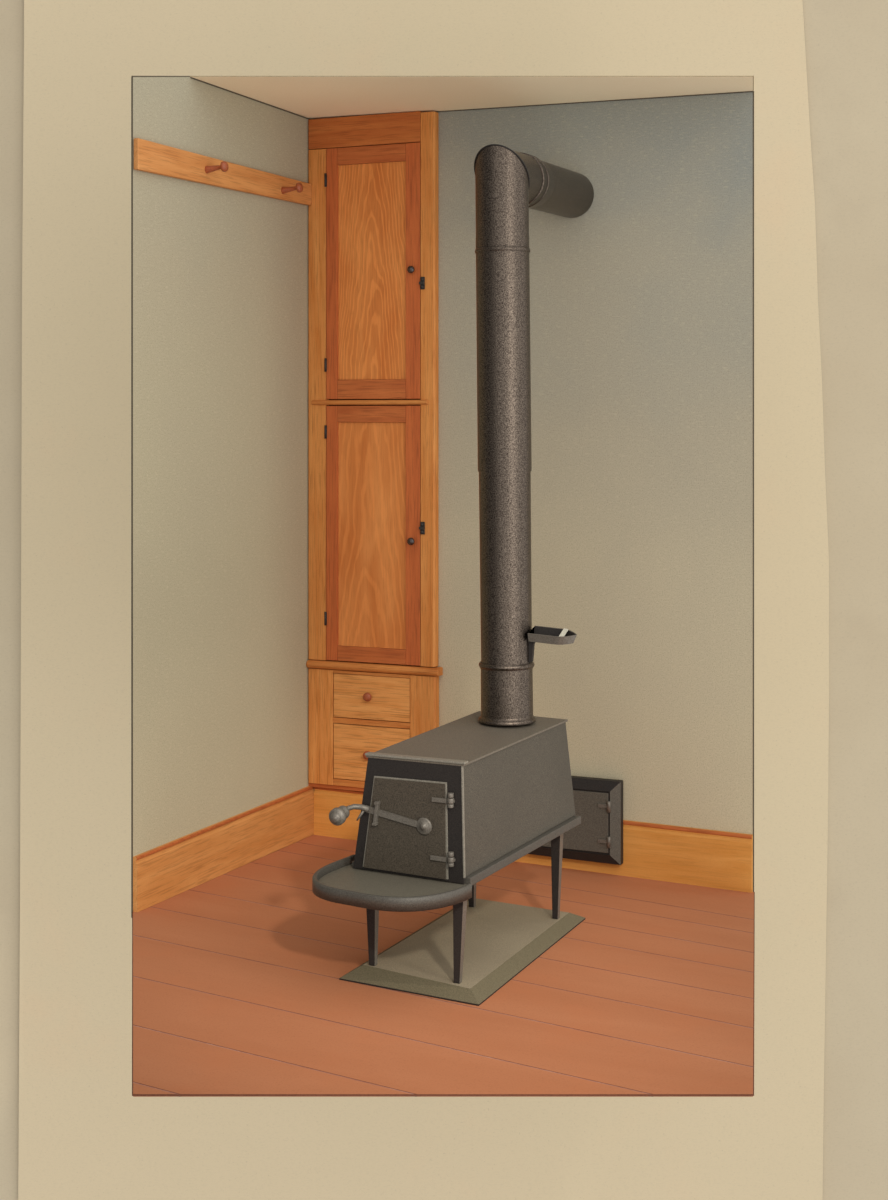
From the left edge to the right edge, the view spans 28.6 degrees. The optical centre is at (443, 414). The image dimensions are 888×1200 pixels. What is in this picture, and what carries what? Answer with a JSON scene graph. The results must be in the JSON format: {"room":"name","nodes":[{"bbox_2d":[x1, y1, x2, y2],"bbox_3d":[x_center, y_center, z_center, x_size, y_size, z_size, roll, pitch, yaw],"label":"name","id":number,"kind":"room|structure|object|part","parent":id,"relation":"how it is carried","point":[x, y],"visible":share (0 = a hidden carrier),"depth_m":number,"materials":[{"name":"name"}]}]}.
{"room":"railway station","nodes":[
{"label":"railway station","id":0,"kind":"room"},
{"bbox_2d":[133,77,309,856],"bbox_3d":[-0.712,0.230,5.800,0.004,2.620,1.157,0,0,23],"label":"wall","id":1,"kind":"structure","parent":0,"point":[220,275],"depth_m":5.72,"materials":[{"name":"beige paint"}]},
{"bbox_2d":[131,76,189,917],"bbox_3d":[-0.879,0.218,5.416,0.004,2.604,0.328,0,0,23],"label":"trim","id":2,"kind":"structure","parent":1,"relation":"attached to","point":[132,76],"depth_m":5.27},
{"bbox_2d":[134,138,311,204],"bbox_3d":[-0.673,-0.789,5.763,0.095,0.095,1.120,0,0,23],"label":"peg rail","id":3,"kind":"object","parent":1,"relation":"attached to","point":[150,157],"visible":1,"depth_m":5.64,"materials":[{"name":"brown wood"}]},
{"bbox_2d":[133,786,314,911],"bbox_3d":[-0.703,1.427,5.796,0.016,0.183,1.156,0,0,23],"label":"baseboard","id":4,"kind":"structure","parent":1,"relation":"attached to","point":[163,872],"depth_m":5.71,"materials":[{"name":"brown wood"}]},
{"bbox_2d":[190,77,308,118],"bbox_3d":[-0.644,-1.075,5.947,0.003,0.010,0.833,0,0,23],"label":"trim","id":5,"kind":"structure","parent":1,"relation":"attached to","point":[190,77],"depth_m":5.90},
{"bbox_2d":[306,111,442,791],"bbox_3d":[-0.254,0.138,6.198,0.520,2.412,0.061,0,0,23],"label":"tall cabinet","id":6,"kind":"object","parent":1,"relation":"attached to","point":[374,672],"visible":0.92,"depth_m":6.20,"materials":[{"name":"brown wood"}]},
{"bbox_3d":[-0.258,1.337,6.210,0.503,0.013,0.009,0,0,23],"label":"plinth rail","id":7,"kind":"part","parent":6,"relation":"part of","materials":[{"name":"brown wood"}]},
{"bbox_3d":[-0.254,1.318,6.208,0.304,0.024,0.026,0,0,23],"label":"drawer rail","id":8,"kind":"part","parent":6,"relation":"part of","materials":[{"name":"brown wood"}]},
{"bbox_3d":[-0.271,1.001,6.187,0.032,0.032,0.028,0,0,23],"label":"knob","id":9,"kind":"part","parent":6,"relation":"part of","materials":[{"name":"brown wood"}]},
{"bbox_3d":[-0.262,-0.045,6.206,0.458,0.017,0.036,0,0,23],"label":"moulding","id":10,"kind":"part","parent":6,"relation":"part of","materials":[{"name":"brown wood"}]},
{"bbox_3d":[-0.254,1.096,6.208,0.304,0.020,0.026,0,0,23],"label":"drawer rail","id":11,"kind":"part","parent":6,"relation":"part of","materials":[{"name":"brown wood"}]},
{"bbox_3d":[-0.254,0.921,6.208,0.304,0.011,0.026,0,0,23],"label":"drawer rail","id":12,"kind":"part","parent":6,"relation":"part of","materials":[{"name":"brown wood"}]},
{"bbox_3d":[-0.255,1.206,6.206,0.301,0.196,0.019,0,0,23],"label":"drawer","id":13,"kind":"part","parent":6,"relation":"part of","materials":[{"name":"brown wood"}]},
{"bbox_3d":[-0.255,1.006,6.206,0.301,0.155,0.019,0,0,23],"label":"drawer","id":14,"kind":"part","parent":6,"relation":"part of","materials":[{"name":"brown wood"}]},
{"bbox_3d":[-0.254,0.427,6.208,0.269,0.801,0.011,0,0,23],"label":"door panel","id":15,"kind":"part","parent":6,"relation":"part of","materials":[{"name":"brown wood"}]},
{"bbox_3d":[-0.254,-0.511,6.208,0.269,0.770,0.011,0,0,23],"label":"door panel","id":16,"kind":"part","parent":6,"relation":"part of","materials":[{"name":"brown wood"}]},
{"bbox_3d":[-0.250,0.424,6.203,0.370,0.914,0.020,0,0,23],"label":"door","id":17,"kind":"part","parent":6,"relation":"part of","materials":[{"name":"brown wood"}]},
{"bbox_3d":[-0.250,-0.507,6.203,0.370,0.901,0.020,0,0,23],"label":"door","id":18,"kind":"part","parent":6,"relation":"part of","materials":[{"name":"brown wood"}]},
{"bbox_3d":[-0.251,0.900,6.203,0.518,0.028,0.048,0,0,23],"label":"shelf moulding","id":19,"kind":"part","parent":6,"relation":"part of","materials":[{"name":"brown wood"}]},
{"bbox_3d":[-0.115,0.444,6.121,0.027,0.027,0.024,0,0,23],"label":"knob","id":20,"kind":"part","parent":6,"relation":"part of","materials":[{"name":"black metal"}]},
{"bbox_3d":[-0.115,-0.511,6.121,0.027,0.027,0.024,0,0,23],"label":"knob","id":21,"kind":"part","parent":6,"relation":"part of","materials":[{"name":"black metal"}]},
{"bbox_2d":[133,834,753,1096],"bbox_3d":[-0.017,1.532,4.846,2.031,0.060,2.354,0,0,23],"label":"floor","id":22,"kind":"structure","parent":0,"point":[238,989],"depth_m":4.53,"materials":[{"name":"red paint"}]},
{"bbox_2d":[339,898,584,1005],"bbox_3d":[0.079,1.514,4.989,0.413,0.048,0.896,0,0,23],"label":"hearth pad","id":23,"kind":"object","parent":22,"relation":"on","point":[502,939],"visible":0.8,"depth_m":4.86,"materials":[{"name":"grey stone"}]},
{"bbox_2d":[312,711,580,983],"bbox_3d":[0.009,1.210,4.909,0.441,0.592,0.988,0,0,28],"label":"wood stove","id":24,"kind":"object","parent":23,"relation":"on","point":[445,808],"visible":1,"depth_m":4.73,"materials":[{"name":"metal"}]},
{"bbox_3d":[-0.194,1.374,4.728,0.031,0.232,0.031,0,0,23],"label":"leg","id":25,"kind":"part","parent":24,"relation":"part of","materials":[{"name":"grey metal"}]},
{"bbox_3d":[-0.109,1.109,4.703,0.265,0.260,0.018,0,0,28],"label":"fire door","id":26,"kind":"part","parent":24,"relation":"part of","materials":[{"name":"metal"}]},
{"bbox_3d":[-0.101,1.089,4.703,0.343,0.315,0.020,0,0,28],"label":"plate","id":27,"kind":"part","parent":24,"relation":"part of","materials":[{"name":"black metal"}]},
{"bbox_3d":[0.041,1.375,4.602,0.031,0.241,0.042,0,0,23],"label":"leg","id":28,"kind":"part","parent":24,"relation":"part of","materials":[{"name":"grey metal"}]},
{"bbox_3d":[0.080,1.231,5.027,0.371,0.045,0.716,0,0,29],"label":"plate","id":29,"kind":"part","parent":24,"relation":"part of","materials":[{"name":"metal"}]},
{"bbox_3d":[0.081,0.924,5.005,0.296,0.020,0.719,0,0,27],"label":"plate","id":30,"kind":"part","parent":24,"relation":"part of","materials":[{"name":"metal"}]},
{"bbox_3d":[0.083,1.367,5.321,0.031,0.266,0.031,0,0,23],"label":"leg","id":31,"kind":"part","parent":24,"relation":"part of","materials":[{"name":"grey metal"}]},
{"bbox_2d":[474,144,593,725],"bbox_3d":[0.295,0.044,5.534,0.313,1.739,0.865,0,0,8],"label":"pipe","id":32,"kind":"object","parent":24,"relation":"on","point":[508,182],"visible":1,"depth_m":5.14,"materials":[{"name":"metal"}]},
{"bbox_3d":[0.338,1.370,5.212,0.031,0.272,0.031,0,0,23],"label":"leg","id":33,"kind":"part","parent":24,"relation":"part of","materials":[{"name":"grey metal"}]},
{"bbox_2d":[0,0,887,1199],"bbox_3d":[0.000,0.799,7.525,9.877,9.497,0.010,0,0,0],"label":"backing surface","id":34,"kind":"structure","parent":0,"point":[846,41],"depth_m":7.52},
{"bbox_2d":[18,0,828,1199],"bbox_3d":[-0.088,0.796,7.502,3.492,5.511,0.003,0,0,0],"label":"paper sheet","id":35,"kind":"object","parent":34,"relation":"attached to","point":[84,1135],"visible":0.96,"depth_m":7.50,"materials":[{"name":"beige paper"}]},
{"bbox_2d":[193,77,752,118],"bbox_3d":[0.124,-1.071,5.614,1.678,0.027,0.833,0,0,23],"label":"ceiling","id":36,"kind":"structure","parent":0,"point":[309,97],"depth_m":5.73,"materials":[{"name":"beige paint"}]},
{"bbox_2d":[314,92,752,834],"bbox_3d":[0.263,0.245,6.010,1.626,2.639,0.004,0,0,23],"label":"wall","id":37,"kind":"structure","parent":0,"point":[641,301],"depth_m":5.85,"materials":[{"name":"beige paint"}]},
{"bbox_2d":[132,892,754,1095],"bbox_3d":[0.175,1.531,4.693,1.999,0.057,1.655,0,0,-10],"label":"trim","id":38,"kind":"structure","parent":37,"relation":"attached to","point":[754,892],"depth_m":3.91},
{"bbox_2d":[314,787,752,892],"bbox_3d":[0.268,1.449,5.997,1.606,0.212,0.016,0,0,23],"label":"baseboard","id":39,"kind":"structure","parent":37,"relation":"attached to","point":[653,851],"depth_m":5.79,"materials":[{"name":"brown wood"}]},
{"bbox_2d":[528,776,622,864],"bbox_3d":[0.434,1.363,5.883,0.341,0.278,0.052,0,0,23],"label":"wall door","id":40,"kind":"structure","parent":37,"relation":"in","point":[598,802],"depth_m":5.84,"materials":[{"name":"black metal"}]},
{"bbox_3d":[0.430,1.364,5.873,0.261,0.200,0.004,0,0,23],"label":"plate door","id":41,"kind":"part","parent":40,"relation":"part of","materials":[{"name":"grey metal"}]},
{"bbox_2d":[432,91,752,111],"bbox_3d":[0.263,-1.064,6.005,1.622,0.020,0.003,0,0,23],"label":"trim","id":42,"kind":"structure","parent":37,"relation":"attached to","point":[743,91],"depth_m":5.89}
]}

